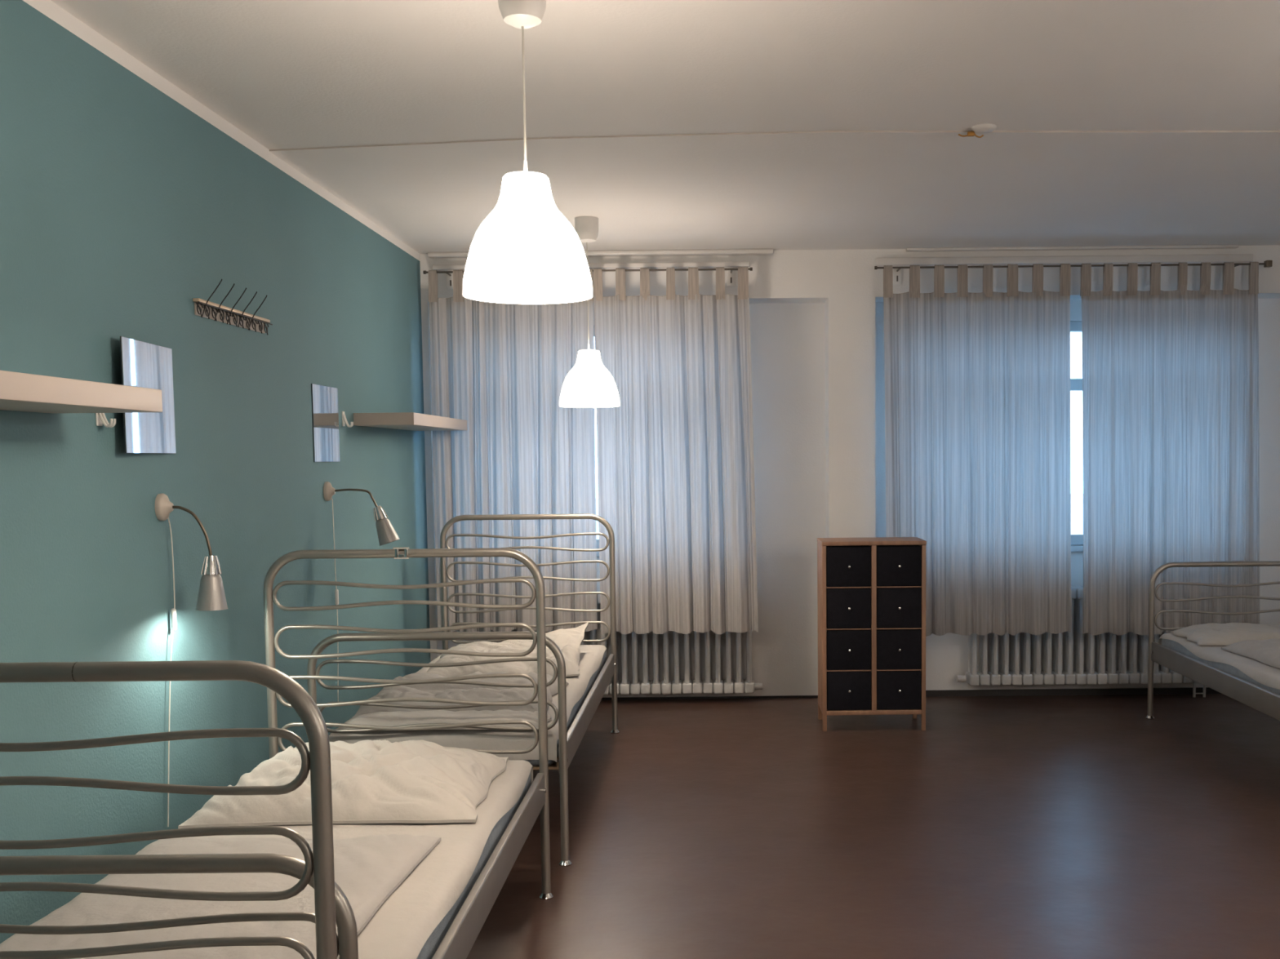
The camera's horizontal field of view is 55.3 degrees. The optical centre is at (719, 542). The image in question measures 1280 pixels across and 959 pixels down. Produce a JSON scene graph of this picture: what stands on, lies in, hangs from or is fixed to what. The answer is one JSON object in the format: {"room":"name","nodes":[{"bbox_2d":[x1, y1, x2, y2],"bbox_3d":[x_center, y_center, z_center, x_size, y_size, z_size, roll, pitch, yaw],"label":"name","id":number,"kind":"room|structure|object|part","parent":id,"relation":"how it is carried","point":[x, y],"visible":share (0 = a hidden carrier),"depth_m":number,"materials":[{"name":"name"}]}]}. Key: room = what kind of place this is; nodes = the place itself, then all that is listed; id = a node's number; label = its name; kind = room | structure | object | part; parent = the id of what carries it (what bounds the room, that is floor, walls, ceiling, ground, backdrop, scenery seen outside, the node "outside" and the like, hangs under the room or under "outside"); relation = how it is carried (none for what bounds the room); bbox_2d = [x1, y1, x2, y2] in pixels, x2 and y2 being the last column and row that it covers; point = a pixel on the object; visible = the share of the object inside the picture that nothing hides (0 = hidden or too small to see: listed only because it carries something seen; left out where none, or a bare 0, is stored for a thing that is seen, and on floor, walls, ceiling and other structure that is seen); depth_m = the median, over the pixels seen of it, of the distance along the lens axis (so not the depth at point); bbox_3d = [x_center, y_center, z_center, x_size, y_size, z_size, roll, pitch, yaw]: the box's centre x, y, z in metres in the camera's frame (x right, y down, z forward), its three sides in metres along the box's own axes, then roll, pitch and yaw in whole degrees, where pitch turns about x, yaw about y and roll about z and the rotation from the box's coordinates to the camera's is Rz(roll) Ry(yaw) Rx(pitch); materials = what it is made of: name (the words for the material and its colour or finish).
{"room":"dormitory","nodes":[
{"label":"dormitory","id":0,"kind":"room"},
{"bbox_2d":[0,0,431,943],"bbox_3d":[-1.646,-0.092,2.699,0.150,2.540,8.600,-1,4,0],"label":"wall","id":1,"kind":"structure","parent":0,"point":[126,200],"depth_m":3.47,"materials":[{"name":"teal paint"}]},
{"bbox_2d":[0,370,162,413],"bbox_3d":[-1.443,-0.294,2.324,0.260,0.053,1.100,-1,4,0],"label":"wall shelf","id":2,"kind":"object","parent":1,"relation":"attached to","point":[19,392],"visible":1,"depth_m":2.52,"materials":[{"name":"beige laminate"}]},
{"bbox_2d":[95,413,115,427],"bbox_3d":[-1.552,-0.324,3.084,0.042,0.066,0.028,-1,4,0],"label":"wall hook","id":3,"kind":"object","parent":1,"relation":"attached to","point":[100,419],"visible":0.69,"depth_m":3.08,"materials":[{"name":"white plastic"}]},
{"bbox_3d":[-1.571,-0.326,3.084,0.005,0.062,0.028,-1,4,0],"label":"plate","id":4,"kind":"part","parent":3,"relation":"part of","materials":[{"name":"white plastic"}]},
{"bbox_2d":[120,336,176,453],"bbox_3d":[-1.556,-0.394,3.327,0.005,0.301,0.359,-1,4,-5],"label":"wall mirror","id":5,"kind":"object","parent":1,"relation":"attached to","point":[143,364],"visible":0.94,"depth_m":3.32,"materials":[{"name":"silver glass"}]},
{"bbox_2d":[155,493,227,826],"bbox_3d":[-1.479,0.328,3.442,0.180,0.935,0.094,-1,4,-5],"label":"reading lamp","id":6,"kind":"object","parent":1,"relation":"attached to","point":[211,596],"visible":0.99,"depth_m":3.42,"materials":[{"name":"silver metal"}]},
{"bbox_3d":[-1.552,-0.099,3.420,0.038,0.078,0.063,-1,4,0],"label":"wall plate","id":7,"kind":"part","parent":6,"relation":"part of","materials":[{"name":"beige plastic"}]},
{"bbox_3d":[-1.552,0.354,3.437,0.006,0.886,0.095,0,4,4],"label":"power cord","id":8,"kind":"part","parent":6,"relation":"part of","materials":[{"name":"white plastic"}]},
{"bbox_2d":[170,608,177,631],"bbox_3d":[-1.552,0.219,3.466,0.014,0.064,0.014,-1,4,0],"label":"switch","id":9,"kind":"object","parent":6,"relation":"attached to","point":[173,611],"depth_m":3.46,"materials":[{"name":"white plastic"}]},
{"bbox_3d":[-1.434,0.139,3.437,0.085,0.099,0.085,-1,4,0],"label":"lamp shade","id":10,"kind":"part","parent":6,"relation":"part of","materials":[{"name":"silver metal"}]},
{"bbox_2d":[192,279,272,334],"bbox_3d":[-1.544,-0.758,3.945,0.068,0.118,0.601,-1,4,0],"label":"coat rack","id":11,"kind":"object","parent":1,"relation":"attached to","point":[256,323],"visible":1,"depth_m":3.89,"materials":[{"name":"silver metal"}]},
{"bbox_3d":[-1.575,-0.722,3.938,0.004,0.036,0.560,-1,4,0],"label":"panel","id":12,"kind":"part","parent":11,"relation":"part of","materials":[{"name":"beige plastic"}]},
{"bbox_2d":[311,383,339,462],"bbox_3d":[-1.572,-0.474,4.869,0.005,0.303,0.313,-1,4,0],"label":"wall mirror","id":13,"kind":"object","parent":1,"relation":"attached to","point":[325,414],"visible":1,"depth_m":4.85,"materials":[{"name":"silver glass"}]},
{"bbox_2d":[342,411,353,427],"bbox_3d":[-1.554,-0.515,5.095,0.042,0.066,0.028,-1,4,0],"label":"wall hook","id":14,"kind":"object","parent":1,"relation":"attached to","point":[344,421],"visible":1,"depth_m":5.09,"materials":[{"name":"white plastic"}]},
{"bbox_3d":[-1.573,-0.517,5.095,0.005,0.062,0.028,-1,4,0],"label":"plate","id":15,"kind":"part","parent":14,"relation":"part of","materials":[{"name":"white plastic"}]},
{"bbox_2d":[323,481,399,702],"bbox_3d":[-1.424,0.209,4.900,0.291,0.909,0.085,0,4,2],"label":"reading lamp","id":16,"kind":"object","parent":1,"relation":"attached to","point":[386,533],"visible":0.98,"depth_m":4.86,"materials":[{"name":"silver metal"}]},
{"bbox_3d":[-1.553,-0.204,4.867,0.038,0.078,0.063,-1,4,0],"label":"wall plate","id":17,"kind":"part","parent":16,"relation":"part of","materials":[{"name":"beige plastic"}]},
{"bbox_3d":[-1.553,0.242,4.935,0.008,0.840,0.029,-1,4,0],"label":"power cord","id":18,"kind":"part","parent":16,"relation":"part of","materials":[{"name":"white plastic"}]},
{"bbox_2d":[334,589,338,604],"bbox_3d":[-1.552,0.221,4.941,0.014,0.064,0.014,-1,4,0],"label":"switch","id":19,"kind":"object","parent":16,"relation":"attached to","point":[336,592],"depth_m":4.94,"materials":[{"name":"white plastic"}]},
{"bbox_3d":[-1.327,-0.043,4.878,0.093,0.113,0.085,-1,4,0],"label":"lamp shade","id":20,"kind":"part","parent":16,"relation":"part of","materials":[{"name":"silver metal"}]},
{"bbox_2d":[353,412,466,431],"bbox_3d":[-1.446,-0.571,5.800,0.260,0.053,1.117,-1,4,0],"label":"wall shelf","id":21,"kind":"object","parent":1,"relation":"attached to","point":[413,421],"visible":1,"depth_m":5.34,"materials":[{"name":"beige laminate"}]},
{"bbox_2d":[50,0,1279,253],"bbox_3d":[0.901,-1.381,2.561,5.370,0.200,8.900,-1,4,0],"label":"ceiling","id":22,"kind":"structure","parent":0,"point":[776,125],"depth_m":3.85,"materials":[{"name":"paint"}]},
{"bbox_2d":[462,0,592,304],"bbox_3d":[-0.421,-0.904,2.633,0.280,0.735,0.280,-1,4,0],"label":"pendant lamp","id":23,"kind":"object","parent":22,"relation":"hanging from","point":[525,251],"visible":1,"depth_m":2.57,"materials":[{"name":"white"}]},
{"bbox_3d":[-0.422,-0.994,2.627,0.005,0.355,0.005,-1,4,0],"label":"cord","id":24,"kind":"part","parent":23,"relation":"part of","materials":[{"name":"white plastic"}]},
{"bbox_3d":[-0.419,-0.667,2.650,0.280,0.259,0.280,-1,4,0],"label":"lamp shade","id":25,"kind":"part","parent":23,"relation":"part of","materials":[{"name":"white"}]},
{"bbox_2d":[559,216,619,407],"bbox_3d":[-0.601,-1.050,5.570,0.276,0.850,0.276,-1,4,0],"label":"pendant lamp","id":26,"kind":"object","parent":22,"relation":"hanging from","point":[588,384],"visible":1,"depth_m":5.50,"materials":[{"name":"white"}]},
{"bbox_3d":[-0.601,-1.138,5.564,0.005,0.474,0.005,-1,4,0],"label":"cord","id":27,"kind":"part","parent":26,"relation":"part of","materials":[{"name":"white plastic"}]},
{"bbox_3d":[-0.598,-0.753,5.591,0.276,0.255,0.276,-1,4,0],"label":"lamp shade","id":28,"kind":"part","parent":26,"relation":"part of","materials":[{"name":"white"}]},
{"bbox_2d":[958,123,996,137],"bbox_3d":[0.868,-1.384,4.084,0.126,0.039,0.090,-1,4,0],"label":"smoke detector","id":29,"kind":"object","parent":22,"relation":"attached to","point":[980,128],"visible":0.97,"depth_m":4.07,"materials":[{"name":"plastic"}]},
{"bbox_2d":[419,244,1279,697],"bbox_3d":[0.911,-0.404,6.789,4.970,2.540,0.520,-1,4,0],"label":"wall","id":30,"kind":"structure","parent":0,"point":[816,316],"depth_m":6.70,"materials":[{"name":"white paint"}]},
{"bbox_2d":[422,266,752,288],"bbox_3d":[-0.684,-1.390,6.394,1.710,0.085,0.129,-1,4,0],"label":"curtain rod","id":31,"kind":"object","parent":30,"relation":"attached to","point":[731,273],"visible":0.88,"depth_m":6.34,"materials":[{"name":"metal"}]},
{"bbox_2d":[428,268,597,632],"bbox_3d":[-1.077,-0.469,6.403,0.856,1.908,0.057,-1,4,0],"label":"curtain","id":32,"kind":"object","parent":31,"relation":"hanging from","point":[501,369],"visible":0.78,"depth_m":6.40,"materials":[{"name":"grey fabric"}]},
{"bbox_2d":[593,266,758,635],"bbox_3d":[-0.226,-0.471,6.404,0.843,1.922,0.054,-1,4,0],"label":"curtain","id":33,"kind":"object","parent":31,"relation":"hanging from","point":[676,459],"visible":0.93,"depth_m":6.40,"materials":[{"name":"grey fabric"}]},
{"bbox_2d":[593,325,599,556],"bbox_3d":[-0.666,-0.559,6.769,1.520,1.275,0.115,-1,4,0],"label":"window","id":34,"kind":"structure","parent":30,"relation":"in","point":[597,540],"depth_m":6.80,"materials":[{"name":"paint"}]},
{"bbox_2d":[426,248,773,270],"bbox_3d":[-0.625,-1.491,6.421,1.820,0.088,0.060,-1,4,0],"label":"trim","id":35,"kind":"structure","parent":30,"relation":"attached to","point":[708,251],"depth_m":6.42,"materials":[{"name":"paint"}]},
{"bbox_2d":[488,591,762,694],"bbox_3d":[-0.558,0.550,6.736,1.582,0.565,0.157,-1,4,0],"label":"radiator","id":36,"kind":"object","parent":30,"relation":"attached to","point":[625,686],"visible":0.31,"depth_m":6.67,"materials":[{"name":"white metal"}]},
{"bbox_2d":[601,687,1221,700],"bbox_3d":[0.891,0.849,6.720,4.835,0.050,0.232,-1,4,0],"label":"baseboard","id":37,"kind":"structure","parent":30,"relation":"attached to","point":[1108,691],"depth_m":6.83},
{"bbox_2d":[875,244,1253,266],"bbox_3d":[1.820,-1.516,6.431,1.990,0.088,0.040,-1,4,0],"label":"trim","id":38,"kind":"structure","parent":30,"relation":"attached to","point":[1144,259],"depth_m":6.42,"materials":[{"name":"paint"}]},
{"bbox_2d":[874,260,1272,284],"bbox_3d":[1.837,-1.416,6.390,2.062,0.087,0.137,-1,4,0],"label":"curtain rod","id":39,"kind":"object","parent":30,"relation":"attached to","point":[1267,264],"visible":0.69,"depth_m":6.33,"materials":[{"name":"metal"}]},
{"bbox_2d":[883,263,1071,636],"bbox_3d":[1.359,-0.476,6.405,0.997,1.945,0.038,-1,4,0],"label":"curtain","id":40,"kind":"object","parent":39,"relation":"hanging from","point":[978,439],"visible":0.94,"depth_m":6.40,"materials":[{"name":"grey fabric"}]},
{"bbox_2d":[1080,262,1259,635],"bbox_3d":[2.373,-0.483,6.405,0.969,1.951,0.041,-1,4,0],"label":"curtain","id":41,"kind":"object","parent":39,"relation":"hanging from","point":[1171,442],"visible":0.95,"depth_m":6.40,"materials":[{"name":"grey fabric"}]},
{"bbox_2d":[1070,320,1083,552],"bbox_3d":[1.864,-0.585,6.769,1.900,1.275,0.115,-1,4,0],"label":"window","id":42,"kind":"structure","parent":30,"relation":"in","point":[1076,384],"depth_m":6.74,"materials":[{"name":"paint"}]},
{"bbox_3d":[1.870,0.036,6.783,1.900,0.035,0.055,-1,4,0],"label":"sill","id":43,"kind":"part","parent":42,"relation":"part of","materials":[{"name":"paint"}]},
{"bbox_2d":[956,586,1205,697],"bbox_3d":[2.004,0.551,6.738,1.387,0.620,0.157,-1,4,0],"label":"radiator","id":44,"kind":"object","parent":30,"relation":"attached to","point":[1111,659],"visible":0.41,"depth_m":6.67,"materials":[{"name":"white metal"}]},
{"bbox_3d":[2.653,0.803,6.739,0.072,0.105,0.016,-1,4,0],"label":"leg","id":45,"kind":"part","parent":44,"relation":"part of","materials":[{"name":"white metal"}]},
{"bbox_2d":[466,693,1279,958],"bbox_3d":[0.927,1.231,2.693,5.370,0.150,8.800,-1,4,0],"label":"floor","id":46,"kind":"structure","parent":0,"point":[1033,827],"depth_m":4.31,"materials":[{"name":"brown wood"}]},
{"bbox_2d":[0,660,337,958],"bbox_3d":[-0.950,0.770,0.710,0.869,1.083,1.994,-1,4,0],"label":"bed","id":47,"kind":"object","parent":46,"relation":"on","point":[319,862],"visible":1,"depth_m":1.65,"materials":[{"name":"silver metal"}]},
{"bbox_2d":[0,547,553,958],"bbox_3d":[-0.951,0.628,2.750,0.869,1.083,1.994,-1,4,0],"label":"bed","id":48,"kind":"object","parent":46,"relation":"on","point":[463,932],"visible":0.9,"depth_m":3.54,"materials":[{"name":"silver metal"}]},
{"bbox_3d":[-0.949,0.839,1.787,0.851,0.773,0.027,-1,4,0],"label":"footboard","id":49,"kind":"part","parent":48,"relation":"part of","materials":[{"name":"silver metal"}]},
{"bbox_2d":[201,760,533,958],"bbox_3d":[-0.950,0.785,2.761,0.774,0.132,1.888,-1,4,0],"label":"mattress","id":50,"kind":"object","parent":48,"relation":"on","point":[415,919],"visible":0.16,"depth_m":2.73,"materials":[{"name":"white fabric"}]},
{"bbox_2d":[0,834,440,958],"bbox_3d":[-1.000,0.725,2.386,0.672,0.036,1.007,0,4,1],"label":"duvet","id":51,"kind":"object","parent":50,"relation":"on","point":[368,869],"visible":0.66,"depth_m":2.42,"materials":[{"name":"grey fabric"}]},
{"bbox_2d":[177,740,508,829],"bbox_3d":[-0.980,0.620,3.321,0.739,0.115,0.646,-1,4,-2],"label":"pillow","id":52,"kind":"object","parent":50,"relation":"on","point":[374,781],"visible":0.88,"depth_m":3.11,"materials":[{"name":"beige fabric"}]},
{"bbox_2d":[392,546,409,559],"bbox_3d":[-0.958,0.031,3.680,0.048,0.036,0.031,-1,4,0],"label":"metal clip","id":53,"kind":"object","parent":48,"relation":"attached to","point":[405,556],"visible":1,"depth_m":3.67,"materials":[{"name":"silver metal"}]},
{"bbox_3d":[-0.952,0.554,3.722,0.851,1.071,0.027,-1,4,0],"label":"headboard","id":54,"kind":"part","parent":48,"relation":"part of","materials":[{"name":"silver metal"}]},
{"bbox_3d":[-0.544,0.817,2.763,0.022,0.095,1.926,-1,4,0],"label":"rail","id":55,"kind":"part","parent":48,"relation":"part of","materials":[{"name":"grey metal"}]},
{"bbox_2d":[306,513,619,866],"bbox_3d":[-0.933,0.470,4.999,0.869,1.083,1.994,-1,4,0],"label":"bed","id":56,"kind":"object","parent":46,"relation":"on","point":[570,741],"visible":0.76,"depth_m":4.17,"materials":[{"name":"silver metal"}]},
{"bbox_3d":[-0.931,0.681,4.037,0.851,0.773,0.027,-1,4,0],"label":"footboard","id":57,"kind":"part","parent":56,"relation":"part of","materials":[{"name":"silver metal"}]},
{"bbox_2d":[328,644,607,766],"bbox_3d":[-0.931,0.627,5.010,0.774,0.132,1.888,-1,4,0],"label":"mattress","id":58,"kind":"object","parent":56,"relation":"on","point":[593,658],"visible":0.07,"depth_m":4.08,"materials":[{"name":"white fabric"}]},
{"bbox_2d":[337,709,551,731],"bbox_3d":[-0.925,0.599,4.143,0.712,0.041,0.184,-1,4,0],"label":"sheet","id":59,"kind":"object","parent":58,"relation":"on","point":[380,718],"visible":0.7,"depth_m":4.09,"materials":[{"name":"white fabric"}]},
{"bbox_2d":[351,671,568,718],"bbox_3d":[-0.943,0.551,4.546,0.695,0.080,0.609,-1,4,-1],"label":"duvet","id":60,"kind":"object","parent":58,"relation":"on","point":[439,691],"visible":0.55,"depth_m":4.35,"materials":[{"name":"grey fabric"}]},
{"bbox_2d":[426,622,588,677],"bbox_3d":[-0.925,0.466,5.323,0.675,0.141,0.662,-1,4,-3],"label":"pillow","id":61,"kind":"object","parent":58,"relation":"on","point":[569,641],"visible":0.65,"depth_m":5.17,"materials":[{"name":"beige fabric"}]},
{"bbox_3d":[-0.934,0.396,5.971,0.851,1.071,0.027,-1,4,0],"label":"headboard","id":62,"kind":"part","parent":56,"relation":"part of","materials":[{"name":"silver metal"}]},
{"bbox_3d":[-0.525,0.660,5.013,0.022,0.095,1.926,-1,4,0],"label":"rail","id":63,"kind":"part","parent":56,"relation":"part of","materials":[{"name":"grey metal"}]},
{"bbox_2d":[817,537,926,731],"bbox_3d":[0.755,0.451,6.093,0.510,0.935,0.308,-1,4,0],"label":"chest","id":64,"kind":"object","parent":46,"relation":"on","point":[871,591],"visible":1,"depth_m":5.96,"materials":[{"name":"brown wood"}]},
{"bbox_3d":[0.513,0.453,6.237,0.020,0.915,0.020,-1,4,0],"label":"leg","id":65,"kind":"part","parent":64,"relation":"part of","materials":[{"name":"brown wood"}]},
{"bbox_3d":[0.512,0.423,6.100,0.020,0.835,0.250,-1,4,0],"label":"panel","id":66,"kind":"part","parent":64,"relation":"part of","materials":[{"name":"brown wood"}]},
{"bbox_3d":[0.513,0.472,5.968,0.020,0.915,0.020,-1,4,0],"label":"leg","id":67,"kind":"part","parent":64,"relation":"part of","materials":[{"name":"brown wood"}]},
{"bbox_3d":[0.999,0.449,6.237,0.020,0.915,0.020,-1,4,0],"label":"leg","id":68,"kind":"part","parent":64,"relation":"part of","materials":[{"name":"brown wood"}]},
{"bbox_3d":[0.998,0.418,6.100,0.020,0.835,0.250,-1,4,0],"label":"panel","id":69,"kind":"part","parent":64,"relation":"part of","materials":[{"name":"brown wood"}]},
{"bbox_3d":[0.999,0.467,5.968,0.020,0.915,0.020,-1,4,0],"label":"leg","id":70,"kind":"part","parent":64,"relation":"part of","materials":[{"name":"brown wood"}]},
{"bbox_2d":[1145,560,1279,720],"bbox_3d":[2.601,0.421,5.199,0.869,1.083,1.994,-1,4,0],"label":"bed","id":71,"kind":"object","parent":46,"relation":"on","point":[1265,701],"visible":0.93,"depth_m":6.00,"materials":[{"name":"silver metal"}]},
{"bbox_3d":[2.197,0.619,5.212,0.022,0.095,1.926,-1,4,0],"label":"rail","id":72,"kind":"part","parent":71,"relation":"part of","materials":[{"name":"grey metal"}]},
{"bbox_2d":[1158,633,1279,694],"bbox_3d":[2.602,0.578,5.210,0.774,0.132,1.888,-1,4,0],"label":"mattress","id":73,"kind":"object","parent":71,"relation":"on","point":[1264,676],"visible":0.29,"depth_m":5.36,"materials":[{"name":"white fabric"}]},
{"bbox_2d":[1170,622,1279,645],"bbox_3d":[2.580,0.431,5.875,0.683,0.064,0.422,0,4,2],"label":"pillow","id":74,"kind":"object","parent":73,"relation":"on","point":[1211,633],"visible":0.89,"depth_m":5.77,"materials":[{"name":"beige fabric"}]},
{"bbox_2d":[1221,638,1279,668],"bbox_3d":[2.636,0.485,5.016,0.652,0.075,1.135,-1,4,-2],"label":"duvet","id":75,"kind":"object","parent":73,"relation":"on","point":[1267,651],"visible":1,"depth_m":5.30,"materials":[{"name":"grey fabric"}]},
{"label":"outside","id":76,"kind":"structure","parent":0,"visible":0},
{"bbox_2d":[595,493,1083,538],"bbox_3d":[1.997,-0.279,33.814,64.000,0.300,52.500,-1,4,0],"label":"ground","id":77,"kind":"structure","parent":76,"point":[1077,500],"depth_m":39.66,"materials":[{"name":"white"}]}
]}

